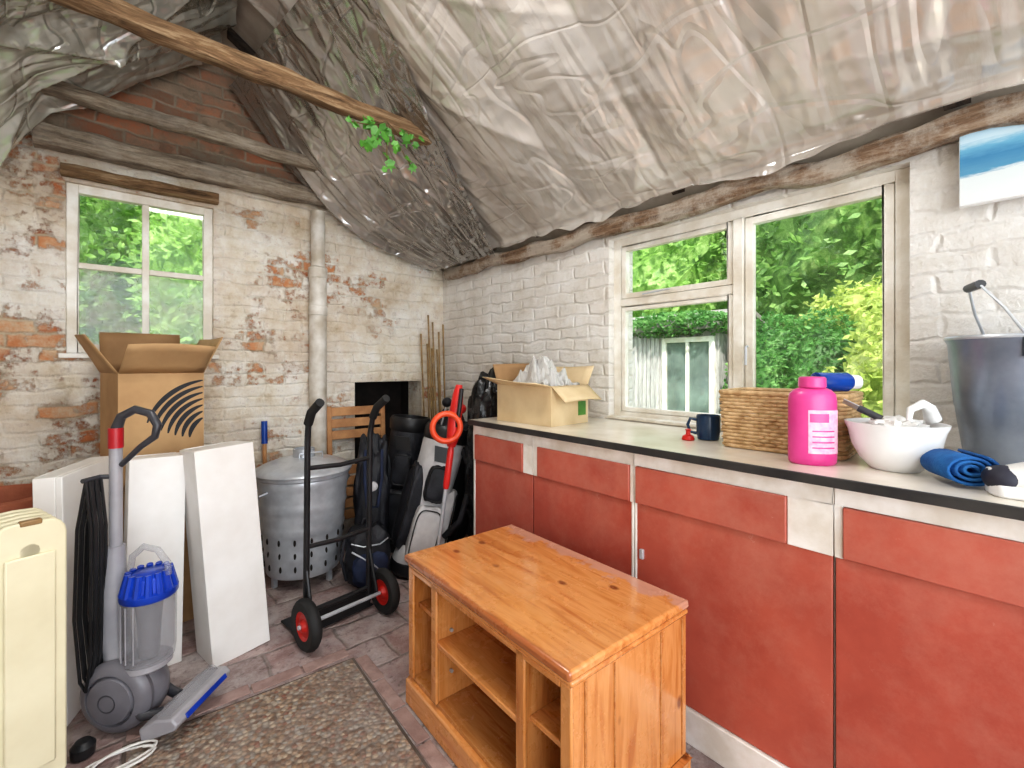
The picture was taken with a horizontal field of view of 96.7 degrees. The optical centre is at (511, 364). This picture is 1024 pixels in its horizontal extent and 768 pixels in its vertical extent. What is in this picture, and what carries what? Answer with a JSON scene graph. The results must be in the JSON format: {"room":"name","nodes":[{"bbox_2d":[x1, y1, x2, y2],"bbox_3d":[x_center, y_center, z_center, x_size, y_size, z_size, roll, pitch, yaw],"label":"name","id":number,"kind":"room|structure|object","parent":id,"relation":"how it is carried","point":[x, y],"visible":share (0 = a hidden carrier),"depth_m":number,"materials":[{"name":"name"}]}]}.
{"room":"storage shed","nodes":[
{"label":"storage shed","id":0,"kind":"room"},
{"bbox_2d":[0,63,442,535],"bbox_3d":[-1.855,-0.285,2.820,3.620,3.170,0.220,0,0,-40],"label":"wall","id":1,"kind":"structure","parent":0,"point":[379,302],"depth_m":2.77,"materials":[{"name":"brick"}]},
{"bbox_2d":[58,182,218,358],"bbox_3d":[-2.048,-0.489,2.541,0.685,0.909,0.095,0,0,-40],"label":"window","id":2,"kind":"structure","parent":1,"relation":"in","point":[74,349],"depth_m":2.52,"materials":[{"name":"white paint"}]},
{"bbox_2d":[60,162,218,204],"bbox_3d":[-2.008,-0.986,2.498,0.670,0.068,0.071,0,0,-40],"label":"lintel","id":3,"kind":"object","parent":1,"relation":"attached to","point":[69,170],"visible":1,"depth_m":2.46,"materials":[{"name":"brown wood"}]},
{"bbox_2d":[32,122,326,209],"bbox_3d":[-1.685,-1.121,2.729,1.640,0.126,0.117,0,0,-40],"label":"timber beam","id":4,"kind":"structure","parent":1,"relation":"attached to","point":[99,147],"depth_m":2.49,"materials":[{"name":"brown wood"}]},
{"bbox_2d":[355,381,407,463],"bbox_3d":[-1.130,0.450,3.697,0.620,0.800,0.180,0,0,-40],"label":"fireplace opening","id":5,"kind":"structure","parent":1,"relation":"attached to","point":[366,393],"depth_m":3.81,"materials":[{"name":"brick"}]},
{"bbox_2d":[65,533,723,767],"bbox_3d":[-0.185,1.297,0.852,3.620,0.106,4.940,0,0,-40],"label":"floor","id":6,"kind":"structure","parent":0,"point":[331,717],"depth_m":1.64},
{"bbox_2d":[0,484,32,512],"bbox_3d":[-2.008,0.875,1.733,0.430,0.750,0.430,0,0,-40],"label":"chimney pot","id":7,"kind":"object","parent":6,"relation":"on","point":[17,496],"visible":0.19,"depth_m":1.88,"materials":[{"name":"ceramic"}]},
{"bbox_2d":[0,507,66,767],"bbox_3d":[-1.390,0.838,1.288,0.192,0.825,0.220,0,0,32],"label":"radiator","id":8,"kind":"object","parent":6,"relation":"on","point":[33,542],"visible":1,"depth_m":1.25,"materials":[{"name":"beige metal"}]},
{"bbox_2d":[32,456,108,725],"bbox_3d":[-1.649,0.818,1.743,0.080,0.869,0.400,-1,0,-20],"label":"board","id":9,"kind":"object","parent":6,"relation":"on","point":[58,492],"visible":0.36,"depth_m":1.61,"materials":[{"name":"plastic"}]},
{"bbox_2d":[69,736,95,762],"bbox_3d":[-1.371,1.224,1.453,0.064,0.052,0.064,0,0,-40],"label":"cap","id":10,"kind":"object","parent":6,"relation":"on","point":[84,747],"visible":1,"depth_m":1.44,"materials":[{"name":"black plastic"}]},
{"bbox_2d":[85,739,157,767],"bbox_3d":[-1.216,1.219,1.403,0.198,0.042,0.148,0,0,-40],"label":"electric flex","id":11,"kind":"object","parent":6,"relation":"on","point":[153,746],"visible":1,"depth_m":1.42,"materials":[{"name":"white plastic"}]},
{"bbox_2d":[72,405,229,740],"bbox_3d":[-1.267,0.695,1.605,0.396,1.107,0.270,0,0,2],"label":"vacuum cleaner","id":12,"kind":"object","parent":6,"relation":"on","point":[126,683],"visible":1,"depth_m":1.54,"materials":[{"name":"grey plastic"}]},
{"bbox_2d":[123,452,184,665],"bbox_3d":[-1.519,0.822,1.929,0.213,0.876,0.185,0,0,-44],"label":"board","id":13,"kind":"object","parent":6,"relation":"on","point":[154,509],"visible":0.45,"depth_m":1.90,"materials":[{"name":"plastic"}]},
{"bbox_2d":[123,487,193,621],"bbox_3d":[-1.766,0.897,2.252,0.300,0.706,0.300,0,0,44],"label":"cardboard box","id":14,"kind":"object","parent":6,"relation":"on","point":[188,614],"visible":0.1,"depth_m":2.22,"materials":[{"name":"cardboard"}]},
{"bbox_2d":[74,332,222,486],"bbox_3d":[-1.721,0.189,2.195,0.522,0.705,0.542,0,0,38],"label":"cardboard box","id":15,"kind":"object","parent":14,"relation":"on","point":[163,375],"visible":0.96,"depth_m":2.14,"materials":[{"name":"brown cardboard"}]},
{"bbox_2d":[179,441,269,666],"bbox_3d":[-1.272,0.808,2.021,0.242,0.920,0.277,0,0,38],"label":"board","id":16,"kind":"object","parent":6,"relation":"on","point":[222,519],"visible":0.92,"depth_m":1.95,"materials":[{"name":"plastic"}]},
{"bbox_2d":[260,421,267,568],"bbox_3d":[-1.536,0.800,2.831,0.161,0.900,0.086,0,0,-40],"label":"tool","id":17,"kind":"object","parent":6,"relation":"on","point":[264,428],"visible":0.2,"depth_m":2.83,"materials":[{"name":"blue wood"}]},
{"bbox_2d":[121,657,429,767],"bbox_3d":[-0.299,1.248,0.901,0.770,0.003,2.160,0,0,-40],"label":"trim","id":18,"kind":"structure","parent":6,"relation":"on","point":[353,659],"depth_m":1.63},
{"bbox_2d":[126,649,452,767],"bbox_3d":[-0.359,1.248,1.034,0.791,0.005,2.022,0,0,-40],"label":"trim","id":19,"kind":"structure","parent":6,"relation":"on","point":[428,750],"depth_m":1.70,"materials":[{"name":"brick"}]},
{"bbox_2d":[255,446,351,588],"bbox_3d":[-1.227,0.870,2.683,0.535,0.760,0.535,0,0,-16],"label":"bin","id":20,"kind":"object","parent":6,"relation":"on","point":[280,481],"visible":0.92,"depth_m":2.50,"materials":[{"name":"metal"}]},
{"bbox_2d":[308,210,327,453],"bbox_3d":[-1.306,0.110,3.062,0.120,2.280,0.120,0,0,-4],"label":"flue pipe","id":21,"kind":"object","parent":6,"relation":"on","point":[317,272],"visible":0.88,"depth_m":3.02,"materials":[{"name":"white metal"}]},
{"bbox_2d":[281,395,399,652],"bbox_3d":[-0.831,0.696,2.195,0.397,1.106,0.470,1,1,41],"label":"truck","id":22,"kind":"object","parent":6,"relation":"on","point":[307,621],"visible":1,"depth_m":2.17,"materials":[{"name":"black metal"}]},
{"bbox_2d":[327,405,384,518],"bbox_3d":[-1.077,0.767,3.196,0.412,0.969,0.127,0,0,-38],"label":"folding chair","id":23,"kind":"object","parent":6,"relation":"on","point":[354,410],"visible":0.24,"depth_m":3.16,"materials":[{"name":"brown wood"}]},
{"bbox_2d":[339,517,390,587],"bbox_3d":[-0.834,1.068,2.580,0.282,0.384,0.232,0,0,-26],"label":"backpack","id":24,"kind":"object","parent":6,"relation":"on","point":[353,567],"visible":0.66,"depth_m":2.51,"materials":[{"name":"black fabric"}]},
{"bbox_2d":[353,431,389,531],"bbox_3d":[-0.881,0.847,2.856,0.219,0.897,0.251,0,0,-24],"label":"golf bag","id":25,"kind":"object","parent":6,"relation":"on","point":[380,479],"visible":0.54,"depth_m":2.80,"materials":[{"name":"black fabric"}]},
{"bbox_2d":[388,414,430,552],"bbox_3d":[-0.749,0.805,3.128,0.383,0.918,0.376,0,0,-11],"label":"golf bag","id":26,"kind":"object","parent":6,"relation":"on","point":[407,431],"visible":0.31,"depth_m":3.05,"materials":[{"name":"black fabric"}]},
{"bbox_2d":[420,334,424,415],"bbox_3d":[-0.682,0.502,3.546,0.106,1.497,0.016,0,0,42],"label":"cane","id":27,"kind":"object","parent":6,"relation":"on","point":[420,334],"visible":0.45,"depth_m":3.56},
{"bbox_2d":[426,344,429,417],"bbox_3d":[-0.645,0.541,3.559,0.016,1.419,0.106,0,0,-33],"label":"cane","id":28,"kind":"object","parent":6,"relation":"on","point":[426,344],"visible":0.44,"depth_m":3.58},
{"bbox_2d":[390,421,467,578],"bbox_3d":[-0.503,0.819,2.802,0.497,0.933,0.374,0,0,-17],"label":"golf bag","id":29,"kind":"object","parent":6,"relation":"on","point":[417,518],"visible":0.69,"depth_m":2.70,"materials":[{"name":"grey fabric"}]},
{"bbox_2d":[441,397,450,424],"bbox_3d":[-0.498,0.678,2.852,0.277,0.942,0.081,0,0,-39],"label":"club","id":30,"kind":"object","parent":29,"relation":"in","point":[446,402],"visible":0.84,"depth_m":2.89,"materials":[{"name":"metal"}]},
{"bbox_2d":[462,404,465,413],"bbox_3d":[-0.414,0.707,2.837,0.292,0.917,0.081,0,0,-36],"label":"club","id":31,"kind":"object","parent":29,"relation":"in","point":[464,406],"visible":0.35,"depth_m":2.87,"materials":[{"name":"metal"}]},
{"bbox_2d":[427,315,431,419],"bbox_3d":[-0.627,0.429,3.555,0.106,1.644,0.016,0,0,42],"label":"cane","id":32,"kind":"object","parent":6,"relation":"on","point":[427,315],"visible":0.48,"depth_m":3.57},
{"bbox_2d":[431,348,433,416],"bbox_3d":[-0.618,0.559,3.600,0.016,1.384,0.106,0,0,-33],"label":"cane","id":33,"kind":"object","parent":6,"relation":"on","point":[431,348],"visible":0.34,"depth_m":3.62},
{"bbox_2d":[432,322,436,414],"bbox_3d":[-0.600,0.454,3.597,0.106,1.592,0.016,0,0,42],"label":"cane","id":34,"kind":"object","parent":6,"relation":"on","point":[432,322],"visible":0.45,"depth_m":3.61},
{"bbox_2d":[436,349,439,410],"bbox_3d":[-0.572,0.562,3.639,0.106,1.377,0.016,0,0,42],"label":"cane","id":35,"kind":"object","parent":6,"relation":"on","point":[436,349],"visible":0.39,"depth_m":3.65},
{"bbox_2d":[438,332,441,410],"bbox_3d":[-0.563,0.493,3.610,0.016,1.516,0.106,0,0,-33],"label":"cane","id":36,"kind":"object","parent":6,"relation":"on","point":[438,332],"visible":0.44,"depth_m":3.63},
{"bbox_2d":[442,324,444,408],"bbox_3d":[-0.535,0.461,3.652,0.016,1.579,0.106,0,0,-33],"label":"cane","id":37,"kind":"object","parent":6,"relation":"on","point":[442,324],"visible":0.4,"depth_m":3.67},
{"bbox_2d":[429,385,463,545],"bbox_3d":[-0.379,0.664,2.403,0.312,1.112,0.175,0,0,-40],"label":"grass trimmer","id":38,"kind":"object","parent":6,"relation":"on","point":[455,424],"depth_m":2.45,"materials":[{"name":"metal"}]},
{"bbox_2d":[437,409,466,542],"bbox_3d":[-0.429,0.795,3.229,0.308,0.971,0.282,0,0,-40],"label":"bag","id":39,"kind":"object","parent":6,"relation":"on","point":[460,531],"visible":0.19,"depth_m":3.13,"materials":[{"name":"black fabric"}]},
{"bbox_2d":[464,367,496,536],"bbox_3d":[-0.111,0.643,2.793,0.364,1.262,0.318,0,0,-40],"label":"sack","id":40,"kind":"object","parent":6,"relation":"on","point":[482,402],"visible":0.21,"depth_m":2.69,"materials":[{"name":"black plastic"}]},
{"bbox_2d":[473,425,533,534],"bbox_3d":[0.149,0.783,2.438,0.558,0.933,0.469,0,0,-40],"label":"base cabinet","id":41,"kind":"object","parent":6,"relation":"on","point":[503,460],"visible":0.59,"depth_m":2.25,"materials":[{"name":"red paint"}]},
{"bbox_2d":[404,524,692,767],"bbox_3d":[0.068,0.976,1.520,0.518,0.548,0.860,0,0,-39],"label":"tv stand","id":42,"kind":"object","parent":6,"relation":"on","point":[527,649],"visible":1,"depth_m":1.33,"materials":[{"name":"brown wood"}]},
{"bbox_2d":[419,598,430,616],"bbox_3d":[-0.119,0.887,1.771,0.461,0.016,0.156,0,0,-39],"label":"shelf","id":43,"kind":"object","parent":42,"relation":"attached to","point":[424,603],"depth_m":1.67,"materials":[{"name":"brown wood"}]},
{"bbox_2d":[437,624,515,721],"bbox_3d":[0.068,0.941,1.520,0.487,0.018,0.434,0,0,-39],"label":"shelf","id":44,"kind":"object","parent":42,"relation":"attached to","point":[489,663],"depth_m":1.44,"materials":[{"name":"brown wood"}]},
{"bbox_2d":[531,696,560,747],"bbox_3d":[0.276,0.932,1.286,0.461,0.016,0.156,0,0,-39],"label":"shelf","id":45,"kind":"object","parent":42,"relation":"attached to","point":[546,715],"depth_m":1.19,"materials":[{"name":"brown wood"}]},
{"bbox_2d":[533,436,634,576],"bbox_3d":[0.477,0.783,2.052,0.558,0.933,0.546,0,0,-40],"label":"base cabinet","id":46,"kind":"object","parent":6,"relation":"on","point":[584,504],"visible":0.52,"depth_m":1.84,"materials":[{"name":"red paint"}]},
{"bbox_2d":[634,453,835,767],"bbox_3d":[0.853,0.783,1.608,0.558,0.933,0.619,0,0,-40],"label":"base cabinet","id":47,"kind":"object","parent":6,"relation":"on","point":[752,557],"visible":0.77,"depth_m":1.36,"materials":[{"name":"red paint"}]},
{"bbox_2d":[833,488,1023,767],"bbox_3d":[1.253,0.783,1.137,0.558,0.933,0.618,0,0,-40],"label":"base cabinet","id":48,"kind":"object","parent":6,"relation":"on","point":[930,598],"visible":0.87,"depth_m":1.06,"materials":[{"name":"red paint"}]},
{"bbox_3d":[1.756,0.784,0.544,0.558,0.933,0.941,0,0,-40],"label":"cabinet","id":49,"kind":"object","parent":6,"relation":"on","visible":0},
{"bbox_2d":[468,416,1023,520],"bbox_3d":[1.032,0.282,1.400,0.609,0.070,3.200,0,0,-40],"label":"countertop","id":50,"kind":"structure","parent":49,"relation":"on","point":[854,474],"depth_m":1.36,"materials":[{"name":"laminate"}]},
{"bbox_2d":[483,363,600,426],"bbox_3d":[0.157,0.141,2.327,0.457,0.300,0.513,0,0,-43],"label":"cardboard box","id":51,"kind":"object","parent":50,"relation":"on","point":[518,402],"visible":0.78,"depth_m":2.25,"materials":[{"name":"brown cardboard"}]},
{"bbox_2d":[513,356,579,385],"bbox_3d":[0.155,0.059,2.361,0.252,0.215,0.321,0,0,-40],"label":"plastic film","id":52,"kind":"object","parent":51,"relation":"in","point":[542,370],"visible":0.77,"depth_m":2.29,"materials":[{"name":"white plastic"}]},
{"bbox_2d":[686,414,720,440],"bbox_3d":[0.754,0.243,1.776,0.114,0.095,0.088,0,0,-11],"label":"mug","id":53,"kind":"object","parent":50,"relation":"on","point":[708,426],"visible":0.96,"depth_m":1.75,"materials":[{"name":"blue ceramic"}]},
{"bbox_2d":[719,387,863,459],"bbox_3d":[0.960,0.189,1.581,0.269,0.202,0.395,0,0,-44],"label":"wicker basket","id":54,"kind":"object","parent":50,"relation":"on","point":[759,431],"visible":0.66,"depth_m":1.53,"materials":[{"name":"brown wicker"}]},
{"bbox_2d":[811,372,862,391],"bbox_3d":[1.038,0.054,1.453,0.142,0.062,0.062,0,0,-2],"label":"aerosol can","id":55,"kind":"object","parent":54,"relation":"on","point":[836,381],"visible":0.82,"depth_m":1.43,"materials":[{"name":"blue plastic"}]},
{"bbox_2d":[788,376,837,465],"bbox_3d":[0.888,0.162,1.345,0.126,0.257,0.087,0,0,15],"label":"plastic bottle","id":56,"kind":"object","parent":50,"relation":"on","point":[812,407],"visible":1,"depth_m":1.31,"materials":[{"name":"pink plastic"}]},
{"bbox_2d":[844,418,951,472],"bbox_3d":[1.071,0.226,1.273,0.230,0.130,0.230,0,0,-40],"label":"mixing bowl","id":57,"kind":"object","parent":50,"relation":"on","point":[896,449],"visible":0.88,"depth_m":1.21,"materials":[{"name":"white plastic"}]},
{"bbox_2d":[861,415,929,427],"bbox_3d":[1.077,0.187,1.272,0.182,0.091,0.186,0,0,-40],"label":"rag","id":58,"kind":"object","parent":57,"relation":"in","point":[899,421],"visible":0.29,"depth_m":1.25,"materials":[{"name":"white fabric"}]},
{"bbox_2d":[842,399,882,418],"bbox_3d":[1.012,0.130,1.316,0.097,0.063,0.038,0,0,41],"label":"scraper","id":59,"kind":"object","parent":58,"relation":"on","point":[861,409],"visible":0.94,"depth_m":1.31,"materials":[{"name":"grey plastic"}]},
{"bbox_2d":[906,400,941,423],"bbox_3d":[1.136,0.130,1.257,0.136,0.068,0.039,0,0,-25],"label":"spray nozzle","id":60,"kind":"object","parent":57,"relation":"on","point":[931,414],"visible":1,"depth_m":1.25,"materials":[{"name":"white plastic"}]},
{"bbox_2d":[920,448,999,486],"bbox_3d":[1.095,0.248,1.114,0.107,0.072,0.110,0,0,18],"label":"rolled towel","id":61,"kind":"object","parent":50,"relation":"on","point":[965,467],"visible":0.91,"depth_m":1.08,"materials":[{"name":"blue fabric"}]},
{"bbox_2d":[943,280,1023,464],"bbox_3d":[1.369,0.028,1.253,0.264,0.524,0.272,0,0,30],"label":"bucket","id":62,"kind":"object","parent":50,"relation":"on","point":[987,370],"visible":0.83,"depth_m":1.21,"materials":[{"name":"metal"}]},
{"bbox_2d":[981,462,1023,500],"bbox_3d":[1.192,0.226,0.958,0.291,0.130,0.118,0,0,34],"label":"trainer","id":63,"kind":"object","parent":50,"relation":"on","point":[1003,481],"visible":1,"depth_m":0.99,"materials":[{"name":"fabric"}]},
{"bbox_2d":[221,0,1023,271],"bbox_3d":[-0.334,-1.277,0.858,3.600,1.386,5.340,0,0,-40],"label":"ceiling","id":64,"kind":"structure","parent":0,"point":[252,26],"depth_m":2.17,"materials":[{"name":"fabric"}]},
{"bbox_2d":[0,0,236,167],"bbox_3d":[-0.575,-1.211,0.430,1.248,1.240,4.806,0,0,-40],"label":"plastic sheet","id":65,"kind":"object","parent":64,"relation":"attached to","point":[44,43],"visible":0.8,"depth_m":1.99,"materials":[{"name":"silver metal"}]},
{"bbox_2d":[48,0,431,145],"bbox_3d":[-1.087,-1.250,1.923,1.672,0.131,0.086,0,0,-40],"label":"timber beam","id":66,"kind":"structure","parent":64,"relation":"attached to","point":[120,13],"depth_m":1.84,"materials":[{"name":"brown wood"}]},
{"bbox_2d":[345,116,424,172],"bbox_3d":[-0.602,-1.049,2.172,0.396,0.285,0.094,0,0,-40],"label":"sprig","id":67,"kind":"object","parent":66,"relation":"hanging from","point":[375,140],"visible":1,"depth_m":2.15,"materials":[{"name":"green plant"}]},
{"bbox_2d":[227,28,255,55],"bbox_3d":[-0.998,-1.327,3.009,1.510,1.075,0.060,0,0,-40],"label":"rafter","id":68,"kind":"object","parent":64,"relation":"attached to","point":[233,37],"visible":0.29,"depth_m":2.54,"materials":[{"name":"brown wood"}]},
{"bbox_2d":[248,0,1023,248],"bbox_3d":[0.596,-1.286,1.063,1.524,1.100,4.250,0,0,-40],"label":"plastic sheet","id":69,"kind":"object","parent":64,"relation":"attached to","point":[549,115],"visible":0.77,"depth_m":1.71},
{"bbox_2d":[671,188,684,194],"bbox_3d":[0.192,-1.327,1.605,1.510,1.075,0.060,0,0,-40],"label":"rafter","id":70,"kind":"object","parent":64,"relation":"attached to","point":[681,190],"visible":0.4,"depth_m":2.09,"materials":[{"name":"brown wood"}]},
{"bbox_2d":[943,98,970,110],"bbox_3d":[0.787,-1.327,0.904,1.510,1.075,0.060,0,0,-40],"label":"rafter","id":71,"kind":"object","parent":64,"relation":"attached to","point":[966,101],"visible":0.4,"depth_m":1.39,"materials":[{"name":"brown wood"}]},
{"bbox_3d":[-2.199,-1.323,1.990,1.520,1.082,0.060,0,0,-40],"label":"rafter","id":72,"kind":"object","parent":64,"relation":"attached to","visible":0},
{"bbox_2d":[41,81,317,171],"bbox_3d":[-1.638,-1.263,2.518,1.441,0.106,0.086,0,0,-40],"label":"timber beam","id":73,"kind":"structure","parent":72,"relation":"attached to","point":[63,90],"depth_m":2.37,"materials":[{"name":"wood"}]},
{"bbox_2d":[229,0,494,271],"bbox_3d":[-0.675,-1.208,2.637,1.435,0.944,1.445,0,0,-40],"label":"plastic sheet","id":74,"kind":"object","parent":73,"relation":"attached to","point":[425,217],"visible":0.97,"depth_m":2.62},
{"bbox_2d":[443,140,1023,452],"bbox_3d":[1.111,0.265,1.952,0.220,2.070,4.940,0,0,-40],"label":"wall","id":75,"kind":"structure","parent":0,"point":[559,307],"depth_m":1.89,"materials":[{"name":"brick"}]},
{"bbox_2d":[444,91,1023,280],"bbox_3d":[1.005,-0.726,1.836,0.069,0.130,4.700,0,0,-40],"label":"wall plate","id":76,"kind":"object","parent":75,"relation":"attached to","point":[1008,109],"visible":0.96,"depth_m":1.71,"materials":[{"name":"brown wood"}]},
{"bbox_2d":[607,167,909,430],"bbox_3d":[0.962,-0.197,2.023,0.115,0.971,1.260,0,0,-40],"label":"window","id":77,"kind":"structure","parent":75,"relation":"in","point":[739,288],"depth_m":1.97,"materials":[{"name":"white paint"}]},
{"bbox_2d":[959,124,1023,208],"bbox_3d":[1.505,-0.620,1.262,0.026,0.270,0.378,0,0,-40],"label":"picture","id":78,"kind":"object","parent":75,"relation":"attached to","point":[991,160],"visible":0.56,"depth_m":1.34,"materials":[{"name":"blue paper"}]},
{"label":"outside","id":79,"kind":"structure","parent":0,"visible":0},
{"bbox_3d":[1.838,1.385,9.427,35.000,0.050,28.000,0,0,-40],"label":"ground","id":80,"kind":"structure","parent":79,"visible":0},
{"bbox_2d":[79,196,150,343],"bbox_3d":[-4.519,-1.125,4.253,2.219,4.962,3.580,0,0,37],"label":"tree","id":81,"kind":"object","parent":80,"relation":"on","point":[102,232],"visible":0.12,"depth_m":4.57,"materials":[{"name":"green plant"}]},
{"bbox_2d":[110,203,202,344],"bbox_3d":[-2.996,-1.063,5.005,1.862,4.838,2.204,0,0,41],"label":"tree","id":82,"kind":"object","parent":80,"relation":"on","point":[175,238],"visible":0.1,"depth_m":4.20,"materials":[{"name":"green plant"}]},
{"bbox_2d":[633,231,726,317],"bbox_3d":[4.443,-1.895,10.466,5.350,6.498,4.620,0,0,24],"label":"tree","id":83,"kind":"object","parent":80,"relation":"on","point":[696,260],"visible":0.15,"depth_m":9.35,"materials":[{"name":"green plant"}]},
{"bbox_2d":[633,309,771,413],"bbox_3d":[2.308,0.320,6.097,1.792,2.060,2.288,0,0,-40],"label":"outbuilding","id":84,"kind":"structure","parent":80,"relation":"on","point":[679,360],"depth_m":5.45,"materials":[{"name":"white paint"}]},
{"bbox_2d":[719,305,858,415],"bbox_3d":[2.837,0.342,4.574,0.875,1.848,1.497,0,0,-34],"label":"ivy hedge","id":85,"kind":"object","parent":80,"relation":"on","point":[782,358],"visible":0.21,"depth_m":4.37,"materials":[{"name":"green plant"}]},
{"bbox_2d":[717,198,881,337],"bbox_3d":[5.889,-1.960,7.193,4.190,6.628,4.874,0,0,-40],"label":"tree","id":86,"kind":"object","parent":80,"relation":"on","point":[799,258],"visible":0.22,"depth_m":6.58,"materials":[{"name":"green plant"}]},
{"bbox_2d":[797,275,882,417],"bbox_3d":[3.315,0.223,3.817,1.394,2.272,2.515,0,0,24],"label":"shrub","id":87,"kind":"object","parent":80,"relation":"on","point":[865,358],"visible":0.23,"depth_m":3.62,"materials":[{"name":"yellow plant"}]},
{"bbox_2d":[871,233,881,280],"bbox_3d":[5.920,-1.600,4.320,3.384,5.908,3.987,0,0,-44],"label":"tree","id":88,"kind":"object","parent":80,"relation":"on","point":[879,272],"visible":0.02,"depth_m":5.73,"materials":[{"name":"green plant"}]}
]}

